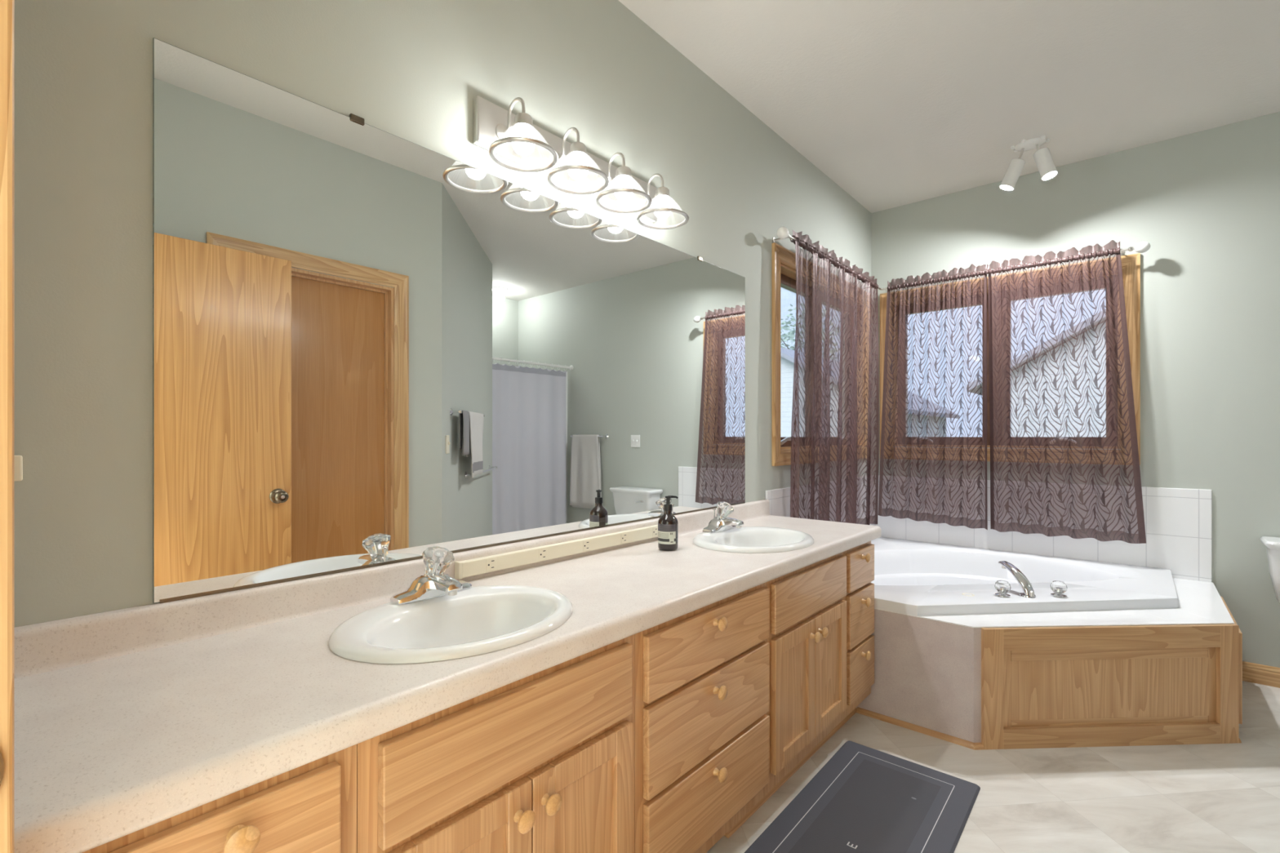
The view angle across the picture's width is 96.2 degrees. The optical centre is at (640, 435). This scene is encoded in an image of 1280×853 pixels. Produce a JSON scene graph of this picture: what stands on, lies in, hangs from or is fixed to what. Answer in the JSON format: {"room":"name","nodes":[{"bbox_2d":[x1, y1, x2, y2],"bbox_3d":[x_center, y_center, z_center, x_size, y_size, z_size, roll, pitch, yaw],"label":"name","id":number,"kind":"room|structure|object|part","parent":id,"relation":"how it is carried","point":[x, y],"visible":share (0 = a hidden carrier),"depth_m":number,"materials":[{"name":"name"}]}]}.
{"room":"bathroom","nodes":[
{"label":"bathroom","id":0,"kind":"room"},
{"bbox_2d":[13,0,871,627],"bbox_3d":[-0.224,-0.174,1.982,0.150,2.740,5.708,0,0,41],"label":"wall","id":1,"kind":"structure","parent":0,"point":[414,71],"depth_m":1.18,"materials":[{"name":"green paint"}]},
{"bbox_2d":[13,455,22,481],"bbox_3d":[-1.023,0.050,0.925,0.022,0.048,0.038,0,0,41],"label":"wall plate","id":2,"kind":"object","parent":1,"relation":"attached to","point":[18,460],"visible":0.4,"depth_m":0.93,"materials":[{"name":"beige plastic"}]},
{"bbox_2d":[13,499,769,679],"bbox_3d":[-0.205,0.351,1.866,0.030,0.076,2.549,0,0,41],"label":"backsplash","id":3,"kind":"structure","parent":1,"relation":"attached to","point":[51,646],"depth_m":1.15,"materials":[{"name":"laminate"}]},
{"bbox_2d":[152,37,745,603],"bbox_3d":[-0.209,-0.219,1.877,0.010,1.064,2.135,0,0,41],"label":"wall mirror","id":4,"kind":"object","parent":1,"relation":"attached to","point":[372,346],"visible":1,"depth_m":1.39,"materials":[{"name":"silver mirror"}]},
{"bbox_2d":[472,95,688,229],"bbox_3d":[-0.131,-0.849,1.810,0.214,0.174,0.797,0,0,41],"label":"vanity light","id":5,"kind":"object","parent":1,"relation":"attached to","point":[496,130],"visible":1,"depth_m":1.75,"materials":[{"name":"white glass"}]},
{"bbox_3d":[-0.354,-0.885,1.601,0.100,0.104,0.052,0,0,41],"label":"arm","id":6,"kind":"part","parent":5,"relation":"part of","materials":[{"name":"silver metal"}]},
{"bbox_3d":[-0.221,-0.885,1.754,0.100,0.104,0.052,0,0,41],"label":"arm","id":7,"kind":"part","parent":5,"relation":"part of","materials":[{"name":"silver metal"}]},
{"bbox_3d":[-0.088,-0.885,1.908,0.100,0.104,0.052,0,0,41],"label":"arm","id":8,"kind":"part","parent":5,"relation":"part of","materials":[{"name":"silver metal"}]},
{"bbox_3d":[0.044,-0.885,2.062,0.100,0.104,0.052,0,0,41],"label":"arm","id":9,"kind":"part","parent":5,"relation":"part of","materials":[{"name":"silver metal"}]},
{"bbox_2d":[772,242,795,466],"bbox_3d":[1.073,-0.410,3.446,0.139,1.123,1.372,0,0,41],"label":"window","id":10,"kind":"structure","parent":1,"relation":"in","point":[784,260],"depth_m":3.08,"materials":[{"name":"brown wood"}]},
{"bbox_3d":[0.804,0.028,3.108,0.134,0.045,0.038,0,0,-36],"label":"crank handle","id":11,"kind":"part","parent":10,"relation":"part of","materials":[{"name":"silver metal"}]},
{"bbox_3d":[0.844,-0.410,3.234,0.040,0.938,0.574,0,0,41],"label":"sash","id":12,"kind":"part","parent":10,"relation":"part of","materials":[{"name":"brown wood"}]},
{"bbox_3d":[0.844,-0.410,3.234,0.006,0.838,0.474,0,0,41],"label":"pane","id":13,"kind":"part","parent":10,"relation":"part of","materials":[{"name":"clear glass"}]},
{"bbox_2d":[764,487,872,525],"bbox_3d":[1.109,0.533,3.401,0.012,0.526,1.494,0,0,41],"label":"tile","id":14,"kind":"structure","parent":1,"relation":"attached to","point":[779,500],"depth_m":2.93,"materials":[{"name":"white tile"}]},
{"bbox_2d":[617,0,1279,213],"bbox_3d":[1.347,-1.594,0.626,4.300,0.100,5.708,0,0,41],"label":"ceiling","id":15,"kind":"structure","parent":0,"point":[898,103],"depth_m":2.45,"materials":[{"name":"white paint"}]},
{"bbox_2d":[1000,135,1057,190],"bbox_3d":[2.054,-1.430,3.037,0.253,0.228,0.151,0,0,41],"label":"ceiling spotlight","id":16,"kind":"object","parent":15,"relation":"attached to","point":[1044,162],"visible":1,"depth_m":3.00,"materials":[{"name":"white metal"}]},
{"bbox_3d":[2.020,-1.492,3.048,0.033,0.077,0.012,0,0,10],"label":"stem","id":17,"kind":"part","parent":16,"relation":"part of","materials":[{"name":"silver metal"}]},
{"bbox_3d":[2.099,-1.357,2.954,0.062,0.024,0.063,0,0,41],"label":"bulb","id":18,"kind":"part","parent":16,"relation":"part of","materials":[{"name":"white glass"}]},
{"bbox_2d":[706,680,1279,852],"bbox_3d":[1.347,1.246,0.626,4.300,0.100,5.708,0,0,41],"label":"floor","id":19,"kind":"structure","parent":0,"point":[1205,797],"depth_m":1.93,"materials":[{"name":"tile"}]},
{"bbox_2d":[82,744,356,852],"bbox_3d":[-0.696,0.819,0.857,0.562,0.754,0.337,0,0,41],"label":"vanity cabinet","id":20,"kind":"object","parent":19,"relation":"on","point":[311,807],"visible":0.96,"depth_m":0.74,"materials":[{"name":"brown wood"}]},
{"bbox_3d":[-0.485,0.490,0.696,0.032,0.037,0.037,0,0,41],"label":"knob","id":21,"kind":"part","parent":20,"relation":"part of","materials":[{"name":"brown wood"}]},
{"bbox_2d":[13,499,881,852],"bbox_3d":[-0.005,0.376,1.694,0.558,0.125,2.549,0,0,41],"label":"countertop","id":22,"kind":"structure","parent":20,"relation":"on","point":[127,721],"depth_m":0.95,"materials":[{"name":"laminate"}]},
{"bbox_2d":[390,546,471,604],"bbox_3d":[-0.462,0.317,1.327,0.132,0.113,0.186,0,0,41],"label":"sink faucet","id":23,"kind":"object","parent":22,"relation":"on","point":[433,583],"visible":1,"depth_m":1.31,"materials":[{"name":"silver metal"}]},
{"bbox_3d":[-0.471,0.294,1.334,0.070,0.068,0.074,0,0,41],"label":"handle knob","id":24,"kind":"part","parent":23,"relation":"part of","materials":[{"name":"clear plastic"}]},
{"bbox_3d":[-0.454,0.336,1.320,0.110,0.030,0.045,0,0,41],"label":"spout","id":25,"kind":"part","parent":23,"relation":"part of","materials":[{"name":"silver metal"}]},
{"bbox_2d":[328,585,573,663],"bbox_3d":[-0.378,0.447,1.215,0.417,0.148,0.505,0,0,41],"label":"sink basin","id":26,"kind":"object","parent":22,"relation":"in","point":[476,620],"visible":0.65,"depth_m":1.25,"materials":[{"name":"white ceramic"}]},
{"bbox_2d":[454,524,657,579],"bbox_3d":[-0.176,0.354,1.868,0.023,0.044,0.942,0,0,41],"label":"power strip","id":27,"kind":"object","parent":22,"relation":"attached to","point":[470,567],"visible":0.86,"depth_m":1.73,"materials":[{"name":"beige plastic"}]},
{"bbox_2d":[486,557,496,571],"bbox_3d":[-0.410,0.354,1.581,0.001,0.034,0.032,0,0,41],"label":"outlet","id":28,"kind":"object","parent":27,"relation":"attached to","point":[491,562],"depth_m":1.58,"materials":[{"name":"beige plastic"}]},
{"bbox_2d":[538,547,546,560],"bbox_3d":[-0.291,0.354,1.718,0.001,0.034,0.032,0,0,41],"label":"outlet","id":29,"kind":"object","parent":27,"relation":"attached to","point":[542,551],"depth_m":1.72,"materials":[{"name":"beige plastic"}]},
{"bbox_2d":[582,539,590,551],"bbox_3d":[-0.173,0.354,1.855,0.001,0.034,0.032,0,0,41],"label":"outlet","id":30,"kind":"object","parent":27,"relation":"attached to","point":[586,543],"depth_m":1.85,"materials":[{"name":"beige plastic"}]},
{"bbox_2d":[621,533,627,543],"bbox_3d":[-0.056,0.354,1.991,0.001,0.034,0.032,0,0,41],"label":"outlet","id":31,"kind":"object","parent":27,"relation":"attached to","point":[624,535],"depth_m":1.99,"materials":[{"name":"beige plastic"}]},
{"bbox_2d":[652,527,657,537],"bbox_3d":[0.055,0.354,2.119,0.001,0.034,0.032,0,0,41],"label":"outlet","id":32,"kind":"object","parent":27,"relation":"attached to","point":[655,530],"depth_m":2.12,"materials":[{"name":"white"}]},
{"bbox_2d":[657,495,678,551],"bbox_3d":[0.095,0.297,1.970,0.070,0.184,0.070,0,0,41],"label":"soap bottle","id":33,"kind":"object","parent":22,"relation":"on","point":[668,523],"visible":1,"depth_m":1.94,"materials":[{"name":"black glass"}]},
{"bbox_3d":[0.086,0.344,1.948,0.064,0.042,0.021,0,0,21],"label":"label panel","id":34,"kind":"part","parent":33,"relation":"part of","materials":[{"name":"white paper"}]},
{"bbox_2d":[657,532,675,542],"bbox_3d":[0.086,0.343,1.947,0.064,0.033,0.021,0,0,21],"label":"print","id":35,"kind":"object","parent":33,"relation":"attached to","point":[663,537],"depth_m":1.94,"materials":[{"name":"grey paper"}]},
{"bbox_2d":[702,501,743,533],"bbox_3d":[0.342,0.317,2.261,0.132,0.113,0.186,0,0,41],"label":"sink faucet","id":36,"kind":"object","parent":22,"relation":"on","point":[721,522],"visible":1,"depth_m":2.24,"materials":[{"name":"silver metal"}]},
{"bbox_3d":[0.334,0.294,2.269,0.070,0.068,0.074,0,0,41],"label":"handle knob","id":37,"kind":"part","parent":36,"relation":"part of","materials":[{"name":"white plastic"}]},
{"bbox_3d":[0.351,0.336,2.254,0.110,0.030,0.045,0,0,41],"label":"spout","id":38,"kind":"part","parent":36,"relation":"part of","materials":[{"name":"silver metal"}]},
{"bbox_2d":[693,526,813,553],"bbox_3d":[0.421,0.447,2.140,0.417,0.148,0.505,0,0,41],"label":"sink basin","id":39,"kind":"object","parent":22,"relation":"in","point":[749,540],"visible":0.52,"depth_m":2.22,"materials":[{"name":"white ceramic"}]},
{"bbox_2d":[356,634,635,852],"bbox_3d":[-0.387,0.819,1.215,0.562,0.754,0.609,0,0,41],"label":"vanity cabinet","id":40,"kind":"object","parent":19,"relation":"on","point":[542,762],"visible":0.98,"depth_m":1.03,"materials":[{"name":"brown wood"}]},
{"bbox_3d":[-0.295,0.836,0.953,0.019,0.413,0.275,0,0,41],"label":"door","id":41,"kind":"part","parent":40,"relation":"part of","materials":[{"name":"brown wood"}]},
{"bbox_3d":[-0.299,0.836,0.957,0.009,0.317,0.179,0,0,41],"label":"door panel","id":42,"kind":"part","parent":40,"relation":"part of","materials":[{"name":"brown wood"}]},
{"bbox_3d":[-0.206,0.681,1.018,0.032,0.037,0.037,0,0,41],"label":"knob","id":43,"kind":"part","parent":40,"relation":"part of","materials":[{"name":"brown wood"}]},
{"bbox_3d":[-0.166,0.681,1.065,0.032,0.037,0.037,0,0,41],"label":"knob","id":44,"kind":"part","parent":40,"relation":"part of","materials":[{"name":"brown wood"}]},
{"bbox_3d":[-0.114,0.836,1.164,0.019,0.413,0.275,0,0,41],"label":"door","id":45,"kind":"part","parent":40,"relation":"part of","materials":[{"name":"brown wood"}]},
{"bbox_3d":[-0.117,0.836,1.167,0.009,0.317,0.179,0,0,41],"label":"door panel","id":46,"kind":"part","parent":40,"relation":"part of","materials":[{"name":"brown wood"}]},
{"bbox_2d":[635,582,769,852],"bbox_3d":[0.013,0.819,1.678,0.562,0.754,0.612,0,0,41],"label":"drawers","id":47,"kind":"object","parent":19,"relation":"on","point":[702,675],"visible":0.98,"depth_m":1.47,"materials":[{"name":"brown wood"}]},
{"bbox_3d":[0.198,0.945,1.524,0.019,0.202,0.569,0,0,41],"label":"drawer","id":48,"kind":"part","parent":47,"relation":"part of","materials":[{"name":"brown wood"}]},
{"bbox_3d":[0.198,0.727,1.524,0.019,0.206,0.569,0,0,41],"label":"drawer","id":49,"kind":"part","parent":47,"relation":"part of","materials":[{"name":"brown wood"}]},
{"bbox_3d":[0.198,0.534,1.524,0.019,0.152,0.569,0,0,41],"label":"drawer","id":50,"kind":"part","parent":47,"relation":"part of","materials":[{"name":"brown wood"}]},
{"bbox_3d":[0.209,0.883,1.498,0.032,0.037,0.037,0,0,41],"label":"knob","id":51,"kind":"part","parent":47,"relation":"part of","materials":[{"name":"brown wood"}]},
{"bbox_3d":[0.209,0.669,1.498,0.032,0.037,0.037,0,0,41],"label":"knob","id":52,"kind":"part","parent":47,"relation":"part of","materials":[{"name":"brown wood"}]},
{"bbox_3d":[0.209,0.490,1.498,0.032,0.037,0.037,0,0,41],"label":"knob","id":53,"kind":"part","parent":47,"relation":"part of","materials":[{"name":"brown wood"}]},
{"bbox_2d":[724,707,856,838],"bbox_3d":[0.596,1.187,2.106,0.018,0.018,1.042,0,0,41],"label":"trim","id":54,"kind":"structure","parent":19,"relation":"on","point":[774,789],"depth_m":1.99,"materials":[{"name":"brown wood"}]},
{"bbox_2d":[767,551,846,792],"bbox_3d":[0.413,0.819,2.140,0.562,0.754,0.608,0,0,41],"label":"vanity cabinet","id":55,"kind":"object","parent":19,"relation":"on","point":[807,638],"visible":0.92,"depth_m":1.94,"materials":[{"name":"brown wood"}]},
{"bbox_3d":[0.501,0.836,1.876,0.019,0.413,0.284,0,0,41],"label":"door","id":56,"kind":"part","parent":55,"relation":"part of","materials":[{"name":"brown wood"}]},
{"bbox_3d":[0.498,0.836,1.879,0.009,0.317,0.188,0,0,41],"label":"door panel","id":57,"kind":"part","parent":55,"relation":"part of","materials":[{"name":"brown wood"}]},
{"bbox_3d":[0.594,0.681,1.944,0.032,0.037,0.037,0,0,41],"label":"knob","id":58,"kind":"part","parent":55,"relation":"part of","materials":[{"name":"brown wood"}]},
{"bbox_3d":[0.634,0.681,1.991,0.032,0.037,0.037,0,0,41],"label":"knob","id":59,"kind":"part","parent":55,"relation":"part of","materials":[{"name":"brown wood"}]},
{"bbox_3d":[0.689,0.836,2.093,0.019,0.413,0.284,0,0,41],"label":"door","id":60,"kind":"part","parent":55,"relation":"part of","materials":[{"name":"brown wood"}]},
{"bbox_3d":[0.686,0.836,2.096,0.009,0.317,0.188,0,0,41],"label":"door panel","id":61,"kind":"part","parent":55,"relation":"part of","materials":[{"name":"brown wood"}]},
{"bbox_2d":[844,541,874,718],"bbox_3d":[0.711,0.819,2.486,0.562,0.754,0.302,0,0,41],"label":"vanity cabinet","id":62,"kind":"object","parent":19,"relation":"on","point":[860,597],"visible":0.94,"depth_m":2.30,"materials":[{"name":"brown wood"}]},
{"bbox_3d":[0.894,0.727,2.330,0.019,0.206,0.272,0,0,41],"label":"drawer","id":63,"kind":"part","parent":62,"relation":"part of","materials":[{"name":"brown wood"}]},
{"bbox_3d":[0.894,0.534,2.330,0.019,0.152,0.272,0,0,41],"label":"drawer","id":64,"kind":"part","parent":62,"relation":"part of","materials":[{"name":"brown wood"}]},
{"bbox_3d":[0.894,0.945,2.330,0.019,0.202,0.272,0,0,41],"label":"drawer","id":65,"kind":"part","parent":62,"relation":"part of","materials":[{"name":"brown wood"}]},
{"bbox_3d":[0.910,0.883,2.310,0.032,0.037,0.037,0,0,41],"label":"knob","id":66,"kind":"part","parent":62,"relation":"part of","materials":[{"name":"brown wood"}]},
{"bbox_3d":[0.910,0.669,2.310,0.032,0.037,0.037,0,0,41],"label":"knob","id":67,"kind":"part","parent":62,"relation":"part of","materials":[{"name":"brown wood"}]},
{"bbox_3d":[0.910,0.490,2.310,0.032,0.037,0.037,0,0,41],"label":"knob","id":68,"kind":"part","parent":62,"relation":"part of","materials":[{"name":"brown wood"}]},
{"bbox_2d":[744,740,980,852],"bbox_3d":[0.588,1.190,1.633,0.456,0.010,1.222,0,0,40],"label":"bath mat","id":69,"kind":"object","parent":19,"relation":"on","point":[864,799],"visible":1,"depth_m":1.82,"materials":[{"name":"black fabric"}]},
{"bbox_2d":[846,841,857,848],"bbox_3d":[0.613,1.185,1.662,0.026,0.001,0.017,0,0,40],"label":"print","id":70,"kind":"object","parent":69,"relation":"on","point":[850,845],"depth_m":1.66,"materials":[{"name":"white"}]},
{"bbox_2d":[856,577,1242,750],"bbox_3d":[1.733,0.964,2.818,1.693,0.463,1.558,0,0,41],"label":"platform","id":71,"kind":"object","parent":19,"relation":"on","point":[976,682],"visible":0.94,"depth_m":2.23,"materials":[{"name":"wood"}]},
{"bbox_3d":[0.946,0.967,2.504,0.898,0.458,0.016,0,0,41],"label":"panel","id":72,"kind":"part","parent":71,"relation":"part of","materials":[{"name":"laminate"}]},
{"bbox_2d":[871,537,1178,627],"bbox_3d":[1.672,0.892,2.884,1.514,0.410,1.539,0,0,41],"label":"bathtub","id":73,"kind":"object","parent":71,"relation":"in","point":[912,577],"visible":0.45,"depth_m":2.81,"materials":[{"name":"white plastic"}]},
{"bbox_2d":[994,560,1067,597],"bbox_3d":[1.681,0.629,2.482,0.256,0.120,0.211,0,0,41],"label":"tub faucet","id":74,"kind":"object","parent":73,"relation":"on","point":[1003,587],"visible":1,"depth_m":2.47,"materials":[{"name":"silver metal"}]},
{"bbox_3d":[1.566,0.653,2.482,0.061,0.051,0.061,0,0,41],"label":"handle knob","id":75,"kind":"part","parent":74,"relation":"part of","materials":[{"name":"white plastic"}]},
{"bbox_3d":[1.566,0.671,2.482,0.058,0.036,0.058,0,0,41],"label":"handle","id":76,"kind":"part","parent":74,"relation":"part of","materials":[{"name":"silver metal"}]},
{"bbox_3d":[1.664,0.629,2.537,0.060,0.120,0.189,0,0,-4],"label":"spout","id":77,"kind":"part","parent":74,"relation":"part of","materials":[{"name":"silver metal"}]},
{"bbox_3d":[1.804,0.671,2.475,0.058,0.036,0.058,0,0,41],"label":"handle","id":78,"kind":"part","parent":74,"relation":"part of","materials":[{"name":"silver metal"}]},
{"bbox_3d":[1.804,0.653,2.475,0.061,0.051,0.061,0,0,41],"label":"handle knob","id":79,"kind":"part","parent":74,"relation":"part of","materials":[{"name":"white plastic"}]},
{"bbox_3d":[1.826,1.120,2.239,0.796,0.052,0.018,0,0,-3],"label":"door rail","id":80,"kind":"part","parent":71,"relation":"part of","materials":[{"name":"brown wood"}]},
{"bbox_3d":[1.826,0.844,2.239,0.796,0.052,0.018,0,0,-3],"label":"door rail","id":81,"kind":"part","parent":71,"relation":"part of","materials":[{"name":"brown wood"}]},
{"bbox_3d":[1.826,0.982,2.234,0.802,0.228,0.009,0,0,-3],"label":"access door","id":82,"kind":"part","parent":71,"relation":"part of","materials":[{"name":"brown wood"}]},
{"bbox_3d":[1.820,0.779,2.220,0.869,0.083,0.018,0,0,-3],"label":"rail","id":83,"kind":"part","parent":71,"relation":"part of","materials":[{"name":"brown wood"}]},
{"bbox_3d":[1.820,1.158,2.220,0.869,0.075,0.018,0,0,-3],"label":"rail","id":84,"kind":"part","parent":71,"relation":"part of","materials":[{"name":"brown wood"}]},
{"bbox_3d":[2.581,0.956,2.524,0.026,0.360,0.682,0,0,41],"label":"door","id":85,"kind":"part","parent":71,"relation":"part of","materials":[{"name":"brown wood"}]},
{"bbox_2d":[1260,536,1279,603],"bbox_3d":[2.931,0.838,2.326,0.498,0.716,0.752,0,0,41],"label":"toilet","id":86,"kind":"object","parent":19,"relation":"on","point":[1272,544],"visible":1,"depth_m":2.63,"materials":[{"name":"white ceramic"}]},
{"bbox_3d":[3.108,0.500,2.530,0.498,0.040,0.212,0,0,41],"label":"tank lid","id":87,"kind":"part","parent":86,"relation":"part of","materials":[{"name":"white ceramic"}]},
{"bbox_3d":[3.111,0.671,2.534,0.464,0.300,0.187,0,0,41],"label":"tank","id":88,"kind":"part","parent":86,"relation":"part of","materials":[{"name":"white ceramic"}]},
{"bbox_2d":[871,111,1279,667],"bbox_3d":[3.220,-0.174,2.680,4.150,2.740,0.150,0,0,41],"label":"wall","id":89,"kind":"structure","parent":0,"point":[1206,203],"depth_m":2.92,"materials":[{"name":"green paint"}]},
{"bbox_2d":[772,226,1150,290],"bbox_3d":[1.644,-0.980,2.924,1.446,0.056,1.542,0,0,41],"label":"curtain rod","id":90,"kind":"object","parent":89,"relation":"attached to","point":[782,233],"visible":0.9,"depth_m":2.96,"materials":[{"name":"silver metal"}]},
{"bbox_2d":[790,230,879,524],"bbox_3d":[1.154,-0.239,3.304,0.098,1.604,1.248,0,0,42],"label":"sheer curtain","id":91,"kind":"object","parent":90,"relation":"hanging from","point":[835,425],"visible":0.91,"depth_m":3.25,"materials":[{"name":"brown fabric"}]},
{"bbox_2d":[878,263,987,529],"bbox_3d":[1.839,-0.239,3.645,0.639,1.606,0.044,0,0,41],"label":"sheer curtain","id":92,"kind":"object","parent":90,"relation":"hanging from","point":[933,454],"visible":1,"depth_m":3.63,"materials":[{"name":"brown fabric"}]},
{"bbox_2d":[986,240,1146,543],"bbox_3d":[2.349,-0.237,3.204,0.713,1.608,0.044,0,0,41],"label":"sheer curtain","id":93,"kind":"object","parent":90,"relation":"hanging from","point":[1064,460],"visible":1,"depth_m":3.20,"materials":[{"name":"brown fabric"}]},
{"bbox_2d":[880,253,1140,465],"bbox_3d":[2.190,-0.408,3.538,1.343,1.127,0.139,0,0,41],"label":"window","id":94,"kind":"structure","parent":89,"relation":"in","point":[1131,264],"depth_m":3.07,"materials":[{"name":"brown wood"}]},
{"bbox_3d":[1.984,-0.410,3.760,0.558,0.938,0.040,0,0,41],"label":"sash","id":95,"kind":"part","parent":94,"relation":"part of","materials":[{"name":"brown wood"}]},
{"bbox_2d":[872,475,1212,582],"bbox_3d":[2.231,0.533,3.427,1.677,0.526,0.012,0,0,41],"label":"tile","id":96,"kind":"structure","parent":89,"relation":"attached to","point":[1178,522],"depth_m":3.04,"materials":[{"name":"white tile"}]},
{"bbox_2d":[1242,661,1279,688],"bbox_3d":[3.371,1.150,2.441,1.301,0.092,0.014,0,0,41],"label":"baseboard","id":97,"kind":"structure","parent":89,"relation":"attached to","point":[1253,673],"depth_m":2.76,"materials":[{"name":"brown wood"}]},
{"bbox_3d":[-0.397,-0.174,0.267,1.830,2.740,0.115,0,0,41],"label":"wall","id":98,"kind":"structure","parent":0,"visible":0},
{"bbox_2d":[0,0,13,852],"bbox_3d":[-0.240,0.146,0.144,1.024,2.100,0.140,0,0,41],"label":"door frame","id":99,"kind":"structure","parent":98,"relation":"attached to","point":[6,6],"depth_m":0.48,"materials":[{"name":"brown wood"}]},
{"bbox_3d":[-0.549,0.278,0.463,0.002,0.070,0.048,0,0,41],"label":"strike plate","id":100,"kind":"part","parent":99,"relation":"part of","materials":[{"name":"gold metal"}]}
]}

